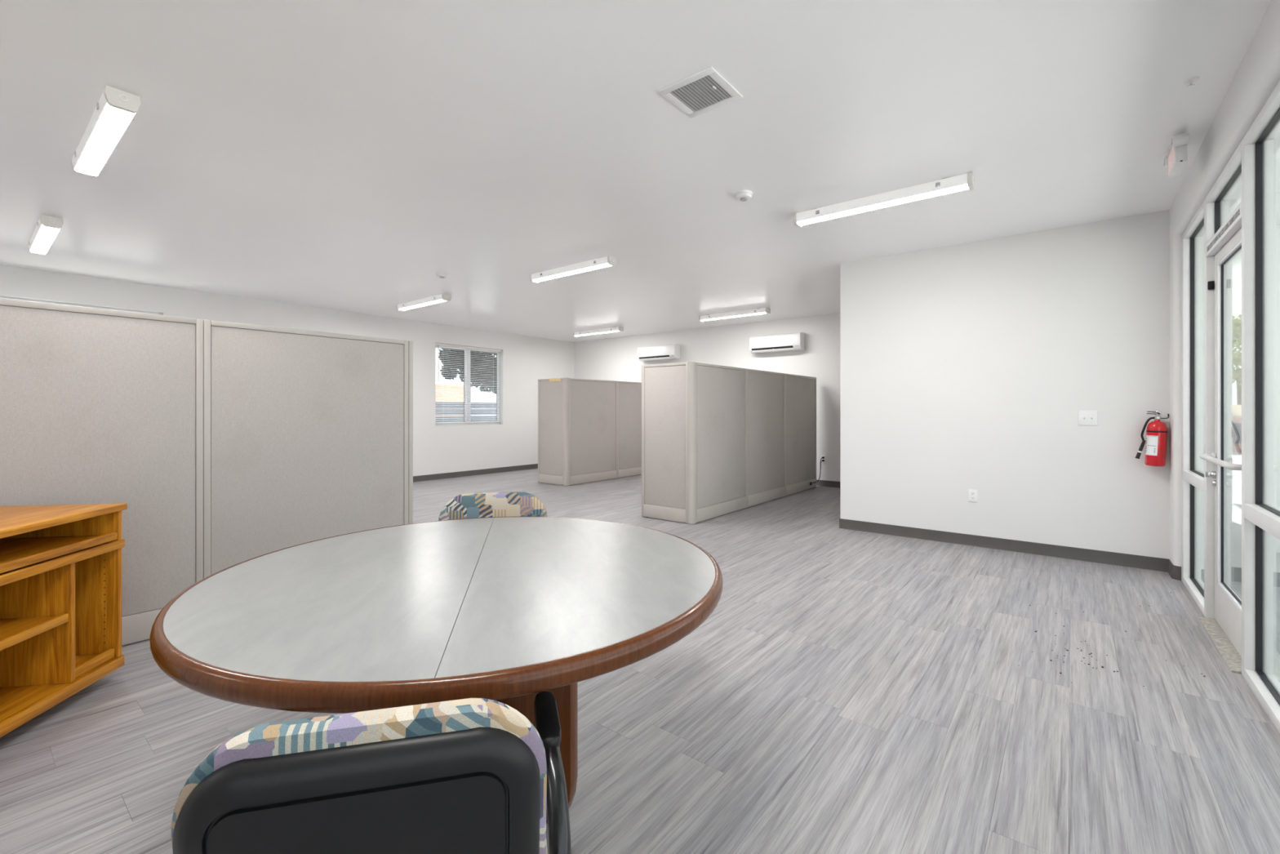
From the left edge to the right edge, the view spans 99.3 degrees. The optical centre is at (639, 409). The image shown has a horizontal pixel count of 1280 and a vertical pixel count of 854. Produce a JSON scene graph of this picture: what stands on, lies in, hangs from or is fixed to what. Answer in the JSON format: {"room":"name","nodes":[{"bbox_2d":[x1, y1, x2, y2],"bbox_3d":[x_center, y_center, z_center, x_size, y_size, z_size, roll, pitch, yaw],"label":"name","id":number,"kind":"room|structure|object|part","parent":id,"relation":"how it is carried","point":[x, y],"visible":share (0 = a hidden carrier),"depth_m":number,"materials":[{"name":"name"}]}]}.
{"room":"open-plan office","nodes":[
{"label":"open-plan office","id":0,"kind":"room"},
{"bbox_2d":[0,264,573,475],"bbox_3d":[-6.229,-0.145,6.788,0.200,2.820,15.280,0,0,38],"label":"wall","id":1,"kind":"structure","parent":0,"point":[525,360],"depth_m":9.61,"materials":[{"name":"paint"}]},
{"bbox_2d":[0,296,162,315],"bbox_3d":[-6.554,-0.465,6.350,0.167,1.531,1.490,0,0,38],"label":"window","id":2,"kind":"structure","parent":1,"relation":"in","point":[1,297],"depth_m":6.35,"materials":[{"name":"white plastic"}]},
{"bbox_2d":[435,345,502,426],"bbox_3d":[-3.294,-0.455,10.453,0.167,1.511,1.490,0,0,38],"label":"window","id":3,"kind":"structure","parent":1,"relation":"in","point":[468,355],"depth_m":10.48,"materials":[{"name":"white plastic"}]},
{"bbox_3d":[-3.571,-0.455,10.202,0.024,1.434,0.677,0,0,38],"label":"sash","id":4,"kind":"part","parent":3,"relation":"part of","materials":[{"name":"white plastic"}]},
{"bbox_3d":[-3.332,0.281,10.483,0.070,0.038,1.490,0,0,38],"label":"frame","id":5,"kind":"part","parent":3,"relation":"part of","materials":[{"name":"white plastic"}]},
{"bbox_2d":[435,342,501,423],"bbox_3d":[-3.271,-0.476,10.434,0.056,1.464,1.466,0,0,38],"label":"window blind","id":6,"kind":"object","parent":3,"relation":"attached to","point":[437,344],"visible":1,"depth_m":10.38,"materials":[{"name":"plastic"}]},
{"bbox_3d":[-3.277,0.249,10.439,0.028,0.014,1.456,0,0,38],"label":"rail","id":7,"kind":"part","parent":6,"relation":"part of","materials":[{"name":"plastic"}]},
{"bbox_3d":[-3.267,0.297,10.431,0.097,0.007,1.490,0,0,38],"label":"sill","id":8,"kind":"part","parent":3,"relation":"part of","materials":[{"name":"paint"}]},
{"bbox_3d":[-3.094,-0.455,10.764,0.024,1.434,0.677,0,0,38],"label":"sash","id":9,"kind":"part","parent":3,"relation":"part of","materials":[{"name":"white plastic"}]},
{"bbox_3d":[-2.881,-0.455,11.051,0.070,1.434,0.038,0,0,38],"label":"frame","id":10,"kind":"part","parent":3,"relation":"part of","materials":[{"name":"white plastic"}]},
{"bbox_2d":[413,463,537,482],"bbox_3d":[-6.147,1.214,6.723,0.010,0.102,14.880,0,0,38],"label":"baseboard","id":11,"kind":"structure","parent":1,"relation":"attached to","point":[486,471],"depth_m":10.41,"materials":[{"name":"rubber"}]},
{"bbox_2d":[0,0,1279,342],"bbox_3d":[-2.316,-1.615,3.679,10.195,0.120,15.280,0,0,38],"label":"ceiling","id":12,"kind":"structure","parent":0,"point":[342,155],"depth_m":3.11,"materials":[{"name":"paint"}]},
{"bbox_2d":[27,214,63,254],"bbox_3d":[-5.182,-1.508,4.730,1.228,0.094,0.136,0,0,38],"label":"ceiling lamp","id":13,"kind":"object","parent":12,"relation":"attached to","point":[47,228],"visible":1,"depth_m":4.57,"materials":[{"name":"white plastic"}]},
{"bbox_2d":[30,224,60,253],"bbox_3d":[-5.182,-1.473,4.730,1.152,0.008,0.103,0,0,38],"label":"diffuser","id":14,"kind":"object","parent":13,"relation":"attached to","point":[43,237],"depth_m":4.70,"materials":[{"name":"white plastic"}]},
{"bbox_2d":[71,85,141,177],"bbox_3d":[-2.982,-1.508,3.014,1.228,0.094,0.136,0,0,38],"label":"ceiling lamp","id":15,"kind":"object","parent":12,"relation":"attached to","point":[116,108],"visible":1,"depth_m":2.87,"materials":[{"name":"white plastic"}]},
{"bbox_2d":[75,103,134,174],"bbox_3d":[-2.982,-1.473,3.014,1.152,0.008,0.103,0,0,38],"label":"diffuser","id":16,"kind":"object","parent":15,"relation":"attached to","point":[110,122],"depth_m":2.96,"materials":[{"name":"white plastic"}]},
{"bbox_2d":[396,293,451,311],"bbox_3d":[-3.063,-1.508,7.670,1.228,0.094,0.136,0,0,38],"label":"ceiling lamp","id":17,"kind":"object","parent":12,"relation":"attached to","point":[442,297],"visible":1,"depth_m":7.57,"materials":[{"name":"white"}]},
{"bbox_2d":[399,299,445,310],"bbox_3d":[-3.063,-1.473,7.670,1.152,0.008,0.103,0,0,38],"label":"diffuser","id":18,"kind":"object","parent":17,"relation":"attached to","point":[426,302],"depth_m":7.65,"materials":[{"name":"white plastic"}]},
{"bbox_2d":[435,272,447,278],"bbox_3d":[-2.273,-1.530,6.238,0.124,0.049,0.124,0,0,38],"label":"smoke detector","id":19,"kind":"object","parent":12,"relation":"attached to","point":[442,275],"visible":1,"depth_m":6.20,"materials":[{"name":"plastic"}]},
{"bbox_2d":[529,255,617,283],"bbox_3d":[-0.745,-1.508,5.879,1.228,0.094,0.136,0,0,38],"label":"ceiling lamp","id":20,"kind":"object","parent":12,"relation":"attached to","point":[602,262],"visible":1,"depth_m":5.78,"materials":[{"name":"white"}]},
{"bbox_2d":[533,262,612,281],"bbox_3d":[-0.745,-1.473,5.879,1.152,0.008,0.103,0,0,38],"label":"diffuser","id":21,"kind":"object","parent":20,"relation":"attached to","point":[593,266],"depth_m":5.83,"materials":[{"name":"white plastic"}]},
{"bbox_2d":[573,326,623,337],"bbox_3d":[-0.823,-1.508,10.539,1.228,0.094,0.136,0,0,38],"label":"ceiling lamp","id":22,"kind":"object","parent":12,"relation":"attached to","point":[614,329],"visible":1,"depth_m":10.45,"materials":[{"name":"white"}]},
{"bbox_2d":[575,330,618,336],"bbox_3d":[-0.823,-1.473,10.539,1.152,0.008,0.103,0,0,38],"label":"diffuser","id":23,"kind":"object","parent":22,"relation":"attached to","point":[593,332],"depth_m":10.55,"materials":[{"name":"white plastic"}]},
{"bbox_2d":[657,66,742,118],"bbox_3d":[0.299,-1.547,2.675,0.304,0.016,0.304,0,0,38],"label":"ceiling vent","id":24,"kind":"object","parent":12,"relation":"in","point":[705,91],"visible":1,"depth_m":2.67,"materials":[{"name":"white plastic"}]},
{"bbox_2d":[698,307,770,321],"bbox_3d":[1.486,-1.508,8.654,1.228,0.094,0.136,0,0,38],"label":"ceiling lamp","id":25,"kind":"object","parent":12,"relation":"attached to","point":[764,310],"visible":1,"depth_m":8.57,"materials":[{"name":"white"}]},
{"bbox_2d":[701,312,765,320],"bbox_3d":[1.486,-1.473,8.654,1.152,0.008,0.103,0,0,38],"label":"diffuser","id":26,"kind":"object","parent":25,"relation":"attached to","point":[738,314],"depth_m":8.65,"materials":[{"name":"white plastic"}]},
{"bbox_2d":[734,190,752,201],"bbox_3d":[0.747,-1.530,3.915,0.124,0.049,0.124,0,0,38],"label":"smoke detector","id":27,"kind":"object","parent":12,"relation":"attached to","point":[743,195],"visible":1,"depth_m":3.88,"materials":[{"name":"white plastic"}]},
{"bbox_2d":[739,197,747,201],"bbox_3d":[0.747,-1.512,3.915,0.056,0.013,0.056,0,0,38],"label":"grille","id":28,"kind":"object","parent":27,"relation":"attached to","point":[743,199],"depth_m":3.90,"materials":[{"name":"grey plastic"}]},
{"bbox_3d":[0.747,-1.549,3.915,0.124,0.012,0.124,0,0,38],"label":"mounting plate","id":29,"kind":"part","parent":27,"relation":"part of","materials":[{"name":"white plastic"}]},
{"bbox_2d":[792,172,975,227],"bbox_3d":[1.721,-1.508,3.959,1.228,0.094,0.136,0,0,38],"label":"ceiling lamp","id":30,"kind":"object","parent":12,"relation":"attached to","point":[965,181],"visible":1,"depth_m":3.87,"materials":[{"name":"white plastic"}]},
{"bbox_2d":[797,184,968,225],"bbox_3d":[1.721,-1.473,3.959,1.152,0.008,0.103,0,0,38],"label":"diffuser","id":31,"kind":"object","parent":30,"relation":"attached to","point":[947,188],"depth_m":3.90,"materials":[{"name":"white plastic"}]},
{"bbox_2d":[1163,133,1190,178],"bbox_3d":[3.107,-1.469,3.151,0.070,0.172,0.380,0,0,38],"label":"exit sign","id":32,"kind":"object","parent":12,"relation":"attached to","point":[1176,160],"visible":1,"depth_m":3.05,"materials":[{"name":"white plastic"}]},
{"bbox_2d":[1182,76,1199,88],"bbox_3d":[2.603,-1.540,2.568,0.056,0.029,0.056,0,0,38],"label":"sprinkler head","id":33,"kind":"object","parent":12,"relation":"attached to","point":[1189,82],"visible":1,"depth_m":2.56},
{"bbox_2d":[0,468,1279,853],"bbox_3d":[-2.375,1.325,3.726,10.045,0.120,15.280,0,0,38],"label":"floor","id":34,"kind":"structure","parent":0,"point":[842,691],"depth_m":2.20,"materials":[{"name":"laminate"}]},
{"bbox_2d":[0,502,127,737],"bbox_3d":[-2.590,0.854,1.931,0.510,0.822,1.226,0,0,-8],"label":"base cabinet","id":35,"kind":"object","parent":34,"relation":"on","point":[60,565],"visible":1,"depth_m":2.29,"materials":[{"name":"brown wood"}]},
{"bbox_2d":[0,616,55,639],"bbox_3d":[-2.597,0.877,1.945,0.440,0.019,0.628,0,0,-8],"label":"shelf","id":36,"kind":"object","parent":35,"relation":"attached to","point":[10,626],"depth_m":2.20,"materials":[{"name":"brown wood"}]},
{"bbox_2d":[0,535,97,562],"bbox_3d":[-2.575,0.592,1.934,0.420,0.018,1.124,0,0,-8],"label":"shelf","id":37,"kind":"object","parent":35,"relation":"attached to","point":[13,547],"depth_m":2.36,"materials":[{"name":"brown wood"}]},
{"bbox_2d":[0,543,103,574],"bbox_3d":[-2.598,0.634,1.930,0.477,0.022,1.155,0,0,-8],"label":"shelf","id":38,"kind":"object","parent":35,"relation":"attached to","point":[90,548],"depth_m":2.26,"materials":[{"name":"brown wood"}]},
{"bbox_3d":[-2.598,1.166,1.930,0.477,0.022,1.155,0,0,-8],"label":"panel","id":39,"kind":"part","parent":35,"relation":"part of","materials":[{"name":"brown wood"}]},
{"bbox_3d":[-2.683,0.838,2.513,0.496,0.730,0.022,0,0,-8],"label":"panel","id":40,"kind":"part","parent":35,"relation":"part of","materials":[{"name":"brown wood"}]},
{"bbox_3d":[-2.352,0.629,1.967,0.020,0.039,1.212,0,0,-8],"label":"rail","id":41,"kind":"part","parent":35,"relation":"part of","materials":[{"name":"brown wood"}]},
{"bbox_3d":[-2.352,1.180,1.967,0.020,0.050,1.208,0,0,-8],"label":"rail","id":42,"kind":"part","parent":35,"relation":"part of","materials":[{"name":"brown wood"}]},
{"bbox_2d":[75,653,99,666],"bbox_3d":[-2.660,1.144,2.391,0.426,0.018,0.215,0,0,-8],"label":"shelf","id":43,"kind":"object","parent":35,"relation":"attached to","point":[80,659],"depth_m":2.49,"materials":[{"name":"brown wood"}]},
{"bbox_2d":[0,298,413,645],"bbox_3d":[-3.418,0.370,3.090,1.281,1.790,3.785,0,0,38],"label":"wall","id":44,"kind":"structure","parent":34,"relation":"on","point":[224,444],"depth_m":3.14,"materials":[{"name":"fabric"}]},
{"bbox_3d":[-2.954,0.366,2.696,0.060,1.783,1.248,0,0,38],"label":"panel frame","id":45,"kind":"part","parent":44,"relation":"part of","materials":[{"name":"grey fabric"}]},
{"bbox_3d":[-2.933,1.183,2.679,0.008,0.145,1.190,0,0,38],"label":"kick plate","id":46,"kind":"part","parent":44,"relation":"part of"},
{"bbox_3d":[-2.176,0.366,3.675,0.060,1.783,1.249,0,0,38],"label":"panel frame","id":47,"kind":"part","parent":44,"relation":"part of","materials":[{"name":"grey fabric"}]},
{"bbox_3d":[-1.777,0.368,4.181,0.065,1.786,0.035,0,0,38],"label":"trim","id":48,"kind":"part","parent":44,"relation":"part of","materials":[{"name":"grey metal"}]},
{"bbox_2d":[171,690,571,853],"bbox_3d":[-0.423,0.839,0.962,0.582,0.850,0.583,0,0,-14],"label":"upholstered chair","id":49,"kind":"object","parent":34,"relation":"on","point":[468,775],"visible":1,"depth_m":0.71,"materials":[{"name":"plastic"}]},
{"bbox_3d":[-0.197,0.784,1.044,0.104,0.276,0.316,0,0,-14],"label":"armrest","id":50,"kind":"part","parent":49,"relation":"part of","materials":[{"name":"silver metal"}]},
{"bbox_2d":[149,516,723,823],"bbox_3d":[-0.534,0.884,1.782,1.594,0.762,1.594,0,0,-11],"label":"round table","id":51,"kind":"object","parent":34,"relation":"on","point":[508,611],"visible":0.94,"depth_m":1.37,"materials":[{"name":"laminate"}]},
{"bbox_2d":[438,491,547,520],"bbox_3d":[-0.683,0.839,2.481,0.634,0.850,0.583,0,0,-10],"label":"upholstered chair","id":52,"kind":"object","parent":34,"relation":"on","point":[517,504],"visible":0.1,"depth_m":2.67,"materials":[{"name":"multicoloured fabric"}]},
{"bbox_2d":[537,377,641,485],"bbox_3d":[-0.726,0.368,10.157,0.708,1.794,2.466,0,0,38],"label":"wall","id":53,"kind":"structure","parent":34,"relation":"on","point":[589,430],"depth_m":9.40,"materials":[{"name":"fabric"}]},
{"bbox_3d":[-1.494,0.366,9.234,0.640,1.783,0.060,0,0,38],"label":"panel frame","id":54,"kind":"part","parent":53,"relation":"part of","materials":[{"name":"grey fabric"}]},
{"bbox_3d":[-1.512,1.183,9.212,0.582,0.145,0.008,0,0,38],"label":"kick plate","id":55,"kind":"part","parent":53,"relation":"part of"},
{"bbox_2d":[549,377,560,382],"bbox_3d":[-1.430,-0.496,9.142,0.277,0.053,0.002,0,0,38],"label":"strip","id":56,"kind":"object","parent":53,"relation":"attached to","point":[556,379],"visible":1,"depth_m":9.14,"materials":[{"name":"beige wood"}]},
{"bbox_3d":[-1.220,0.366,9.014,0.058,1.790,0.058,0,0,38],"label":"corner post","id":57,"kind":"part","parent":53,"relation":"part of","materials":[{"name":"grey metal"}]},
{"bbox_3d":[-0.820,0.366,9.522,0.060,1.783,1.227,0,0,38],"label":"panel frame","id":58,"kind":"part","parent":53,"relation":"part of","materials":[{"name":"grey fabric"}]},
{"bbox_3d":[-0.798,1.183,9.505,0.008,0.145,1.170,0,0,38],"label":"kick plate","id":59,"kind":"part","parent":53,"relation":"part of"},
{"bbox_3d":[-0.072,0.366,10.463,0.060,1.783,1.173,0,0,38],"label":"panel frame","id":60,"kind":"part","parent":53,"relation":"part of","materials":[{"name":"grey fabric"}]},
{"bbox_3d":[-0.050,1.183,10.446,0.008,0.145,1.115,0,0,38],"label":"kick plate","id":61,"kind":"part","parent":53,"relation":"part of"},
{"bbox_2d":[641,361,816,524],"bbox_3d":[1.449,0.368,7.637,0.716,1.794,3.706,0,0,38],"label":"partition","id":62,"kind":"structure","parent":34,"relation":"on","point":[717,440],"depth_m":6.45,"materials":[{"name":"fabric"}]},
{"bbox_3d":[0.038,0.368,6.432,0.005,1.786,0.060,0,0,38],"label":"trim","id":63,"kind":"part","parent":62,"relation":"part of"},
{"bbox_3d":[0.278,1.183,6.206,0.590,0.145,0.008,0,0,38],"label":"kick plate","id":64,"kind":"part","parent":62,"relation":"part of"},
{"bbox_3d":[0.295,0.366,6.228,0.648,1.783,0.060,0,0,38],"label":"panel frame","id":65,"kind":"part","parent":62,"relation":"part of","materials":[{"name":"grey fabric"}]},
{"bbox_3d":[0.573,0.366,6.006,0.058,1.790,0.058,0,0,38],"label":"corner post","id":66,"kind":"part","parent":62,"relation":"part of","materials":[{"name":"grey metal"}]},
{"bbox_3d":[0.971,0.366,6.511,0.060,1.783,1.220,0,0,38],"label":"panel frame","id":67,"kind":"part","parent":62,"relation":"part of","materials":[{"name":"grey fabric"}]},
{"bbox_3d":[0.993,1.183,6.494,0.008,0.145,1.162,0,0,38],"label":"kick plate","id":68,"kind":"part","parent":62,"relation":"part of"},
{"bbox_3d":[1.723,0.366,7.458,0.060,1.783,1.195,0,0,38],"label":"panel frame","id":69,"kind":"part","parent":62,"relation":"part of","materials":[{"name":"grey fabric"}]},
{"bbox_3d":[1.745,1.183,7.441,0.008,0.145,1.137,0,0,38],"label":"kick plate","id":70,"kind":"part","parent":62,"relation":"part of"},
{"bbox_3d":[2.477,0.366,8.406,0.060,1.783,1.223,0,0,38],"label":"panel frame","id":71,"kind":"part","parent":62,"relation":"part of","materials":[{"name":"grey fabric"}]},
{"bbox_3d":[2.498,1.183,8.389,0.008,0.145,1.165,0,0,38],"label":"kick plate","id":72,"kind":"part","parent":62,"relation":"part of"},
{"bbox_2d":[809,456,824,484],"bbox_3d":[2.861,0.988,8.778,0.441,0.427,0.038,0,0,-45],"label":"electrical cable","id":73,"kind":"object","parent":62,"relation":"attached to","point":[823,457],"visible":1,"depth_m":8.87,"materials":[{"name":"black plastic"}]},
{"bbox_2d":[1018,604,1205,686],"bbox_3d":[2.796,1.263,3.238,0.783,0.003,2.121,0,0,38],"label":"debris","id":74,"kind":"object","parent":34,"relation":"on","point":[1029,605],"visible":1,"depth_m":2.78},
{"bbox_2d":[573,313,839,481],"bbox_3d":[1.305,-0.145,10.432,7.065,2.820,0.200,0,0,38],"label":"wall","id":75,"kind":"structure","parent":0,"point":[615,359],"depth_m":9.67,"materials":[{"name":"paint"}]},
{"bbox_2d":[637,343,680,361],"bbox_3d":[0.369,-1.143,10.914,0.930,0.285,0.209,0,0,38],"label":"air conditioner","id":76,"kind":"object","parent":75,"relation":"attached to","point":[664,352],"visible":1,"depth_m":10.78,"materials":[{"name":"white plastic"}]},
{"bbox_2d":[639,355,669,359],"bbox_3d":[0.288,-1.045,10.880,0.755,0.046,0.046,0,0,38],"label":"vent","id":77,"kind":"object","parent":76,"relation":"attached to","point":[641,357],"depth_m":10.86,"materials":[{"name":"plastic"}]},
{"bbox_3d":[0.310,-1.170,10.840,0.922,0.195,0.018,0,0,38],"label":"panel","id":78,"kind":"part","parent":76,"relation":"part of","materials":[{"name":"white plastic"}]},
{"bbox_2d":[749,332,804,353],"bbox_3d":[2.346,-1.143,9.344,0.930,0.285,0.209,0,0,38],"label":"air conditioner","id":79,"kind":"object","parent":75,"relation":"attached to","point":[790,341],"visible":1,"depth_m":9.23,"materials":[{"name":"white plastic"}]},
{"bbox_2d":[751,345,793,351],"bbox_3d":[2.265,-1.045,9.309,0.755,0.046,0.046,0,0,38],"label":"vent","id":80,"kind":"object","parent":79,"relation":"attached to","point":[758,348],"depth_m":9.29,"materials":[{"name":"plastic"}]},
{"bbox_3d":[2.287,-1.170,9.269,0.922,0.195,0.018,0,0,38],"label":"panel","id":81,"kind":"part","parent":79,"relation":"part of","materials":[{"name":"white plastic"}]},
{"bbox_2d":[821,455,826,462],"bbox_3d":[3.020,0.813,8.937,0.072,0.116,0.008,0,0,38],"label":"power outlet","id":82,"kind":"object","parent":75,"relation":"attached to","point":[824,459],"visible":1,"depth_m":8.92,"materials":[{"name":"white plastic"}]},
{"bbox_2d":[816,480,839,488],"bbox_3d":[1.244,1.214,10.347,7.054,0.102,0.010,0,0,38],"label":"baseboard","id":83,"kind":"structure","parent":75,"relation":"attached to","point":[820,482],"depth_m":8.89,"materials":[{"name":"rubber"}]},
{"bbox_2d":[840,209,1169,559],"bbox_3d":[4.205,-0.145,6.209,2.730,2.820,3.205,0,0,38],"label":"wall","id":84,"kind":"structure","parent":0,"point":[973,366],"depth_m":4.86,"materials":[{"name":"paint"}]},
{"bbox_2d":[968,488,977,502],"bbox_3d":[3.090,0.800,5.043,0.072,0.116,0.008,0,0,38],"label":"power outlet","id":85,"kind":"object","parent":84,"relation":"attached to","point":[972,494],"visible":1,"depth_m":5.04,"materials":[{"name":"white plastic"}]},
{"bbox_2d":[839,518,1168,572],"bbox_3d":[3.123,1.214,5.016,2.538,0.102,0.010,0,0,38],"label":"baseboard","id":86,"kind":"structure","parent":84,"relation":"attached to","point":[1147,562],"depth_m":4.83,"materials":[{"name":"rubber"}]},
{"bbox_2d":[1078,410,1097,425],"bbox_3d":[3.731,0.070,4.528,0.124,0.124,0.018,0,0,38],"label":"light switch","id":87,"kind":"object","parent":84,"relation":"attached to","point":[1085,417],"visible":1,"depth_m":4.53,"materials":[{"name":"white plastic"}]},
{"bbox_2d":[1134,410,1168,466],"bbox_3d":[4.001,0.223,4.248,0.155,0.431,0.180,0,0,-38],"label":"fire extinguisher","id":88,"kind":"object","parent":84,"relation":"attached to","point":[1156,430],"visible":1,"depth_m":4.19,"materials":[{"name":"red metal"}]},
{"bbox_2d":[1169,0,1279,566],"bbox_3d":[0.505,-0.145,-0.481,0.200,2.820,11.875,0,0,38],"label":"wall","id":89,"kind":"structure","parent":0,"point":[1258,74],"depth_m":3.17,"materials":[{"name":"paint"}]},
{"bbox_2d":[1168,559,1181,580],"bbox_3d":[4.043,1.214,4.133,0.043,0.101,0.228,0,0,28],"label":"baseboard","id":90,"kind":"structure","parent":89,"relation":"attached to","point":[1175,571],"depth_m":4.05,"materials":[{"name":"rubber"}]},
{"bbox_2d":[1182,200,1204,614],"bbox_3d":[3.747,-0.011,3.616,0.100,2.551,0.798,0,0,38],"label":"window","id":91,"kind":"structure","parent":89,"relation":"in","point":[1194,584],"depth_m":3.75,"materials":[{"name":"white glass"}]},
{"bbox_3d":[3.747,1.242,3.616,0.100,0.046,0.798,0,0,38],"label":"sill","id":92,"kind":"part","parent":91,"relation":"part of","materials":[{"name":"white metal"}]},
{"bbox_3d":[3.747,0.475,3.616,0.100,0.070,0.798,0,0,38],"label":"rail","id":93,"kind":"part","parent":91,"relation":"part of","materials":[{"name":"white metal"}]},
{"bbox_3d":[3.747,-1.264,3.616,0.100,0.043,0.798,0,0,38],"label":"head rail","id":94,"kind":"part","parent":91,"relation":"part of","materials":[{"name":"white metal"}]},
{"bbox_3d":[3.747,-0.402,3.616,0.006,1.675,0.790,0,0,38],"label":"pane","id":95,"kind":"part","parent":91,"relation":"part of","materials":[{"name":"clear glass"}]},
{"bbox_3d":[3.747,0.865,3.616,0.006,0.701,0.790,0,0,38],"label":"pane","id":96,"kind":"part","parent":91,"relation":"part of","materials":[{"name":"clear glass"}]},
{"bbox_2d":[1198,227,1241,674],"bbox_3d":[3.165,0.173,2.925,0.127,2.183,0.869,0,0,38],"label":"door","id":97,"kind":"structure","parent":89,"relation":"in","point":[1224,630],"depth_m":3.17,"materials":[{"name":"white metal"}]},
{"bbox_3d":[3.189,-0.886,2.905,0.044,0.063,0.695,0,0,38],"label":"rail","id":98,"kind":"part","parent":97,"relation":"part of","materials":[{"name":"white metal"}]},
{"bbox_3d":[3.189,1.133,2.905,0.044,0.228,0.695,0,0,38],"label":"rail","id":99,"kind":"part","parent":97,"relation":"part of","materials":[{"name":"white metal"}]},
{"bbox_2d":[1206,141,1241,256],"bbox_3d":[3.185,-1.104,2.909,0.101,0.364,0.869,0,0,38],"label":"window","id":100,"kind":"structure","parent":89,"relation":"in","point":[1229,180],"depth_m":2.97,"materials":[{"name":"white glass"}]},
{"bbox_3d":[3.185,-1.264,2.908,0.100,0.043,0.869,0,0,38],"label":"head rail","id":101,"kind":"part","parent":100,"relation":"part of","materials":[{"name":"white metal"}]},
{"bbox_2d":[1181,137,1275,677],"bbox_3d":[0.677,-0.011,-0.249,0.100,2.551,10.849,0,0,38],"label":"door frame","id":102,"kind":"structure","parent":89,"relation":"attached to","point":[1248,151],"depth_m":2.55,"materials":[{"name":"white metal"}]},
{"bbox_3d":[4.024,-0.011,3.963,0.100,2.551,0.090,0,0,38],"label":"post","id":103,"kind":"part","parent":102,"relation":"part of","materials":[{"name":"white metal"}]},
{"bbox_3d":[3.477,-0.011,3.276,0.100,2.551,0.070,0,0,38],"label":"post","id":104,"kind":"part","parent":102,"relation":"part of","materials":[{"name":"white metal"}]},
{"bbox_3d":[2.899,-0.011,2.548,0.100,2.551,0.052,0,0,38],"label":"post","id":105,"kind":"part","parent":102,"relation":"part of","materials":[{"name":"white metal"}]},
{"bbox_2d":[1244,80,1279,733],"bbox_3d":[2.316,-0.011,1.814,0.100,2.551,1.822,0,0,38],"label":"window","id":106,"kind":"structure","parent":89,"relation":"in","point":[1265,686],"depth_m":2.52,"materials":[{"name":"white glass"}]},
{"bbox_3d":[2.316,1.242,1.814,0.100,0.046,1.822,0,0,38],"label":"sill","id":107,"kind":"part","parent":106,"relation":"part of","materials":[{"name":"white metal"}]},
{"bbox_3d":[2.316,0.475,1.814,0.100,0.070,1.822,0,0,38],"label":"rail","id":108,"kind":"part","parent":106,"relation":"part of","materials":[{"name":"white metal"}]},
{"bbox_3d":[2.316,-1.264,1.814,0.100,0.043,1.822,0,0,38],"label":"head rail","id":109,"kind":"part","parent":106,"relation":"part of","materials":[{"name":"white metal"}]},
{"bbox_2d":[1230,262,1231,523],"bbox_3d":[6.522,-0.190,6.428,0.625,2.949,0.220,0,0,38],"label":"wall","id":110,"kind":"structure","parent":0,"point":[1230,263],"depth_m":6.15,"materials":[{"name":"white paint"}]},
{"label":"outside","id":111,"kind":"structure","parent":0,"visible":0},
{"bbox_2d":[1231,452,1241,461],"bbox_3d":[9.331,1.530,11.745,80.000,0.270,90.000,0,0,38],"label":"ground","id":112,"kind":"structure","parent":111,"point":[1237,455],"depth_m":16.34,"materials":[{"name":"concrete"}]},
{"bbox_2d":[435,383,463,416],"bbox_3d":[-12.073,0.160,18.724,0.300,2.470,14.400,0,0,38],"label":"wall","id":113,"kind":"structure","parent":112,"relation":"on","point":[455,386],"depth_m":23.42,"materials":[{"name":"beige paint"}]},
{"bbox_2d":[435,402,496,422],"bbox_3d":[-5.489,0.585,12.663,0.090,1.620,15.300,0,0,38],"label":"wooden fence","id":114,"kind":"object","parent":112,"relation":"on","point":[485,406],"visible":0.02,"depth_m":13.88,"materials":[{"name":"wood"}]},
{"bbox_2d":[438,348,496,394],"bbox_3d":[-4.579,-1.662,19.198,2.936,6.131,5.605,0,0,35],"label":"shade tree","id":115,"kind":"object","parent":112,"relation":"on","point":[492,362],"visible":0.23,"depth_m":17.39,"materials":[{"name":"green plant"}]},
{"bbox_2d":[1231,314,1241,404],"bbox_3d":[23.265,-1.355,21.136,4.009,5.511,2.620,0,0,38],"label":"street tree","id":116,"kind":"object","parent":112,"relation":"on","point":[1236,324],"visible":0.16,"depth_m":21.01,"materials":[{"name":"green plant"}]},
{"bbox_2d":[1231,404,1241,452],"bbox_3d":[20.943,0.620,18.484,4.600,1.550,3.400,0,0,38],"label":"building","id":117,"kind":"structure","parent":112,"relation":"on","point":[1236,409],"depth_m":17.71,"materials":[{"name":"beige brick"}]},
{"bbox_2d":[1230,458,1279,653],"bbox_3d":[8.465,1.340,7.324,2.455,0.110,38.000,0,0,38],"label":"porch slab","id":118,"kind":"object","parent":112,"relation":"on","point":[1236,525],"depth_m":4.92,"materials":[{"name":"concrete"}]},
{"bbox_2d":[1275,224,1279,553],"bbox_3d":[5.996,-0.190,4.943,0.480,2.949,0.480,0,0,38],"label":"porch column","id":119,"kind":"structure","parent":118,"relation":"on","point":[1277,227],"depth_m":4.89,"materials":[{"name":"white paint"}]},
{"bbox_2d":[1230,155,1279,315],"bbox_3d":[3.647,-1.775,1.573,1.645,0.220,21.000,0,0,38],"label":"porch roof","id":120,"kind":"structure","parent":119,"relation":"on","point":[1236,261],"depth_m":6.50,"materials":[{"name":"white paint"}]}
]}

